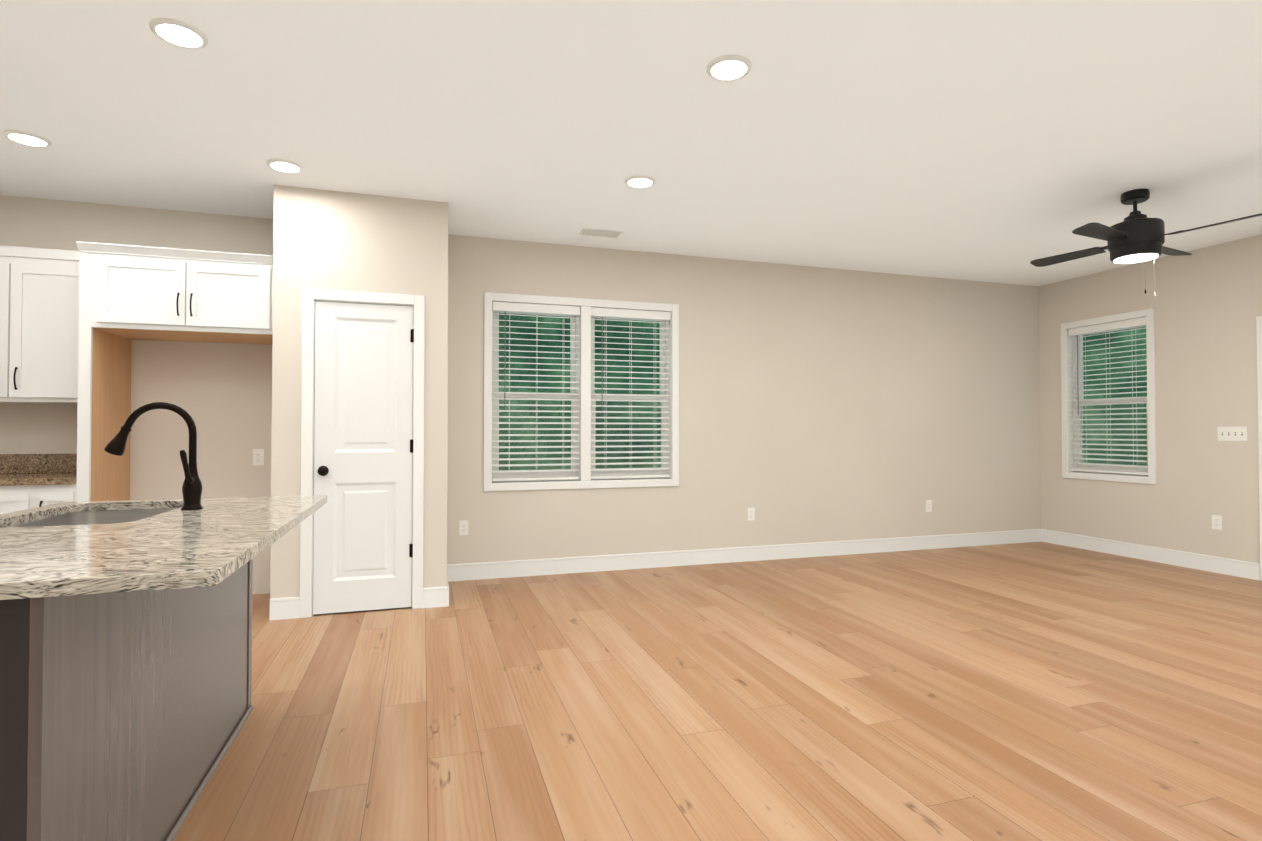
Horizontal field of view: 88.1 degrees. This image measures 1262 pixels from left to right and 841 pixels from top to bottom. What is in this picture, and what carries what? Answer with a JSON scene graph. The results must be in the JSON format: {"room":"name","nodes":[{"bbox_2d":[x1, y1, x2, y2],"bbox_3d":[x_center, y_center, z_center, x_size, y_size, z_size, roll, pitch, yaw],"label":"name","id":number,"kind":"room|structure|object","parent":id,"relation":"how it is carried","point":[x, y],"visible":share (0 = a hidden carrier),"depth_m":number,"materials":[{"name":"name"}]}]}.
{"room":"kitchen","nodes":[
{"label":"kitchen","id":0,"kind":"room"},
{"bbox_2d":[264,185,451,598],"bbox_3d":[-1.795,-0.121,4.378,1.080,2.780,0.110,0,-1,-18],"label":"wall","id":1,"kind":"structure","parent":0,"point":[318,238],"depth_m":4.34,"materials":[{"name":"beige paint"}]},
{"bbox_2d":[300,288,424,617],"bbox_3d":[-1.777,0.208,4.347,0.754,2.122,0.169,0,-1,-18],"label":"pantry door","id":2,"kind":"structure","parent":1,"relation":"in","point":[362,444],"depth_m":4.33,"materials":[{"name":"white wood"}]},
{"bbox_2d":[441,564,452,606],"bbox_3d":[-1.365,1.209,4.811,0.025,0.135,0.745,0,-1,-18],"label":"baseboard","id":3,"kind":"structure","parent":1,"relation":"attached to","point":[444,590],"depth_m":4.45,"materials":[{"name":"white wood"}]},
{"bbox_2d":[0,195,1039,593],"bbox_3d":[-0.460,-0.101,5.623,10.580,2.780,0.150,0,-1,-18],"label":"wall","id":4,"kind":"structure","parent":0,"point":[820,405],"depth_m":5.97,"materials":[{"name":"beige paint"}]},
{"bbox_2d":[0,453,76,472],"bbox_3d":[-4.232,0.289,4.317,1.403,0.129,0.022,0,-1,-18],"label":"backsplash","id":5,"kind":"structure","parent":4,"relation":"attached to","point":[9,463],"depth_m":4.38,"materials":[{"name":"brown stone"}]},
{"bbox_2d":[0,245,79,403],"bbox_3d":[-3.971,-0.607,4.250,0.955,0.982,0.335,0,-1,-18],"label":"upper cabinet","id":6,"kind":"object","parent":4,"relation":"attached to","point":[39,310],"visible":0.75,"depth_m":4.13,"materials":[{"name":"white wood"}]},
{"bbox_2d":[253,449,263,465],"bbox_3d":[-2.746,0.271,4.804,0.072,0.120,0.008,0,-1,-18],"label":"outlet","id":7,"kind":"object","parent":4,"relation":"attached to","point":[258,456],"visible":1,"depth_m":4.80,"materials":[{"name":"white plastic"}]},
{"bbox_2d":[459,520,467,535],"bbox_3d":[-1.345,0.864,5.241,0.072,0.120,0.008,0,-1,-18],"label":"electrical outlet","id":8,"kind":"object","parent":4,"relation":"attached to","point":[463,527],"visible":1,"depth_m":5.24,"materials":[{"name":"white plastic"}]},
{"bbox_2d":[483,292,678,490],"bbox_3d":[-0.408,-0.230,5.632,1.704,1.620,0.168,0,-1,-18],"label":"double window","id":9,"kind":"structure","parent":4,"relation":"in","point":[582,396],"depth_m":5.58,"materials":[{"name":"white plastic"}]},
{"bbox_2d":[449,529,1040,580],"bbox_3d":[1.486,1.230,6.133,6.250,0.135,0.020,0,-1,-18],"label":"baseboard","id":10,"kind":"structure","parent":4,"relation":"attached to","point":[566,565],"depth_m":5.92,"materials":[{"name":"white wood"}]},
{"bbox_2d":[748,508,754,520],"bbox_3d":[1.112,0.866,6.026,0.072,0.120,0.008,0,-1,-18],"label":"electrical outlet","id":11,"kind":"object","parent":4,"relation":"attached to","point":[751,514],"visible":1,"depth_m":6.02,"materials":[{"name":"white plastic"}]},
{"bbox_2d":[926,500,931,511],"bbox_3d":[3.035,0.871,6.639,0.072,0.120,0.008,0,-1,-18],"label":"electrical outlet","id":12,"kind":"object","parent":4,"relation":"attached to","point":[928,505],"visible":1,"depth_m":6.64,"materials":[{"name":"white plastic"}]},
{"bbox_2d":[0,0,1261,286],"bbox_3d":[0.767,-1.612,1.802,10.580,0.120,8.220,0,-1,-18],"label":"ceiling","id":13,"kind":"structure","parent":0,"point":[994,140],"depth_m":3.30,"materials":[{"name":"white paint"}]},
{"bbox_2d":[3,130,51,147],"bbox_3d":[-3.256,-1.518,3.519,0.192,0.014,0.192,0,-1,-18],"label":"recessed light","id":14,"kind":"object","parent":13,"relation":"in","point":[27,138],"visible":0.98,"depth_m":3.50,"materials":[{"name":"white plastic"}]},
{"bbox_2d":[149,18,207,48],"bbox_3d":[-1.794,-1.533,2.590,0.192,0.014,0.192,0,-1,-18],"label":"recessed light","id":15,"kind":"object","parent":13,"relation":"in","point":[178,33],"visible":0.98,"depth_m":2.57,"materials":[{"name":"white"}]},
{"bbox_2d":[267,159,302,172],"bbox_3d":[-2.059,-1.512,3.880,0.192,0.014,0.192,0,-1,-18],"label":"recessed light","id":16,"kind":"object","parent":13,"relation":"in","point":[284,165],"visible":1,"depth_m":3.86,"materials":[{"name":"white"}]},
{"bbox_2d":[579,228,623,237],"bbox_3d":[-0.236,-1.491,5.207,0.330,0.013,0.170,0,-1,-18],"label":"ceiling vent","id":17,"kind":"object","parent":13,"relation":"in","point":[600,233],"visible":1,"depth_m":5.18,"materials":[{"name":"white metal"}]},
{"bbox_2d":[625,175,654,187],"bbox_3d":[0.057,-1.508,4.125,0.192,0.014,0.192,0,-1,-18],"label":"recessed light","id":18,"kind":"object","parent":13,"relation":"in","point":[639,181],"visible":0.98,"depth_m":4.10,"materials":[{"name":"white plastic"}]},
{"bbox_2d":[707,55,750,80],"bbox_3d":[0.426,-1.529,2.837,0.192,0.014,0.192,0,-1,-18],"label":"recessed light","id":19,"kind":"object","parent":13,"relation":"in","point":[729,68],"visible":1,"depth_m":2.82,"materials":[{"name":"white plastic"}]},
{"bbox_2d":[1030,189,1261,295],"bbox_3d":[3.342,-1.156,4.318,0.999,0.710,0.999,0,-1,16],"label":"ceiling fan","id":20,"kind":"object","parent":13,"relation":"hanging from","point":[1135,236],"visible":1,"depth_m":4.23,"materials":[{"name":"black metal"}]},
{"bbox_2d":[172,542,1261,840],"bbox_3d":[0.767,1.288,1.756,10.580,0.120,8.220,0,-1,-18],"label":"floor","id":21,"kind":"structure","parent":0,"point":[1030,692],"depth_m":2.82,"materials":[{"name":"brown wood"}]},
{"bbox_2d":[0,481,35,513],"bbox_3d":[-3.916,0.827,4.103,0.515,0.875,0.605,0,-1,-18],"label":"base cabinet","id":22,"kind":"object","parent":21,"relation":"on","point":[28,481],"depth_m":3.88,"materials":[{"name":"white wood"}]},
{"bbox_2d":[0,473,76,484],"bbox_3d":[-4.142,0.369,4.033,1.403,0.040,0.615,0,-1,-18],"label":"countertop","id":23,"kind":"structure","parent":22,"relation":"on","point":[5,478],"depth_m":3.98,"materials":[{"name":"brown stone"}]},
{"bbox_2d":[36,481,75,506],"bbox_3d":[-3.573,0.829,4.213,0.205,0.875,0.605,0,-1,-18],"label":"base cabinet","id":24,"kind":"object","parent":21,"relation":"on","point":[47,492],"depth_m":3.94,"materials":[{"name":"white wood"}]},
{"bbox_2d":[0,558,253,840],"bbox_3d":[-1.707,0.790,1.935,0.688,0.880,1.649,0,-1,-18],"label":"kitchen island","id":25,"kind":"object","parent":21,"relation":"on","point":[126,707],"depth_m":1.58,"materials":[{"name":"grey wood"}]},
{"bbox_2d":[0,495,327,597],"bbox_3d":[-1.575,0.335,1.989,0.980,0.032,1.680,0,-1,-18],"label":"island countertop","id":26,"kind":"structure","parent":25,"relation":"on","point":[68,549],"depth_m":1.71,"materials":[{"name":"beige stone"}]},
{"bbox_2d":[104,402,203,510],"bbox_3d":[-1.716,0.129,2.344,0.303,0.392,0.092,0,-1,-18],"label":"faucet","id":27,"kind":"object","parent":26,"relation":"on","point":[192,487],"depth_m":2.36,"materials":[{"name":"black metal"}]},
{"bbox_2d":[76,241,272,501],"bbox_3d":[-2.947,0.093,4.406,1.093,2.354,0.639,0,-1,-18],"label":"tall cabinet","id":28,"kind":"object","parent":21,"relation":"on","point":[128,294],"visible":0.88,"depth_m":4.15,"materials":[{"name":"white wood"}]},
{"bbox_2d":[1040,234,1261,563],"bbox_3d":[5.735,-0.137,3.365,0.150,2.780,7.860,0,-1,-18],"label":"wall","id":29,"kind":"structure","parent":0,"point":[1207,303],"depth_m":5.77,"materials":[{"name":"beige paint"}]},
{"bbox_2d":[1060,308,1156,483],"bbox_3d":[4.743,-0.217,6.445,0.168,1.620,0.918,0,-1,-18],"label":"window","id":30,"kind":"structure","parent":29,"relation":"in","point":[1074,402],"depth_m":6.47,"materials":[{"name":"white"}]},
{"bbox_2d":[1041,529,1259,580],"bbox_3d":[4.754,1.231,6.144,0.015,0.135,1.925,0,-1,-18],"label":"baseboard","id":31,"kind":"structure","parent":29,"relation":"attached to","point":[1244,569],"depth_m":5.94,"materials":[{"name":"white wood"}]},
{"bbox_2d":[1212,515,1221,529],"bbox_3d":[4.959,0.863,5.520,0.008,0.120,0.072,0,-1,-18],"label":"outlet","id":32,"kind":"object","parent":29,"relation":"attached to","point":[1217,522],"visible":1,"depth_m":5.51,"materials":[{"name":"white plastic"}]},
{"bbox_2d":[1217,427,1246,440],"bbox_3d":[4.991,0.111,5.417,0.017,0.120,0.209,0,-1,-18],"label":"light switch panel","id":33,"kind":"object","parent":29,"relation":"attached to","point":[1232,433],"visible":1,"depth_m":5.42,"materials":[{"name":"white plastic"}]},
{"bbox_2d":[1256,316,1261,580],"bbox_3d":[5.258,0.215,4.782,0.194,2.122,1.004,0,-1,-18],"label":"entry door","id":34,"kind":"structure","parent":29,"relation":"in","point":[1259,352],"depth_m":5.23,"materials":[{"name":"white"}]}
]}

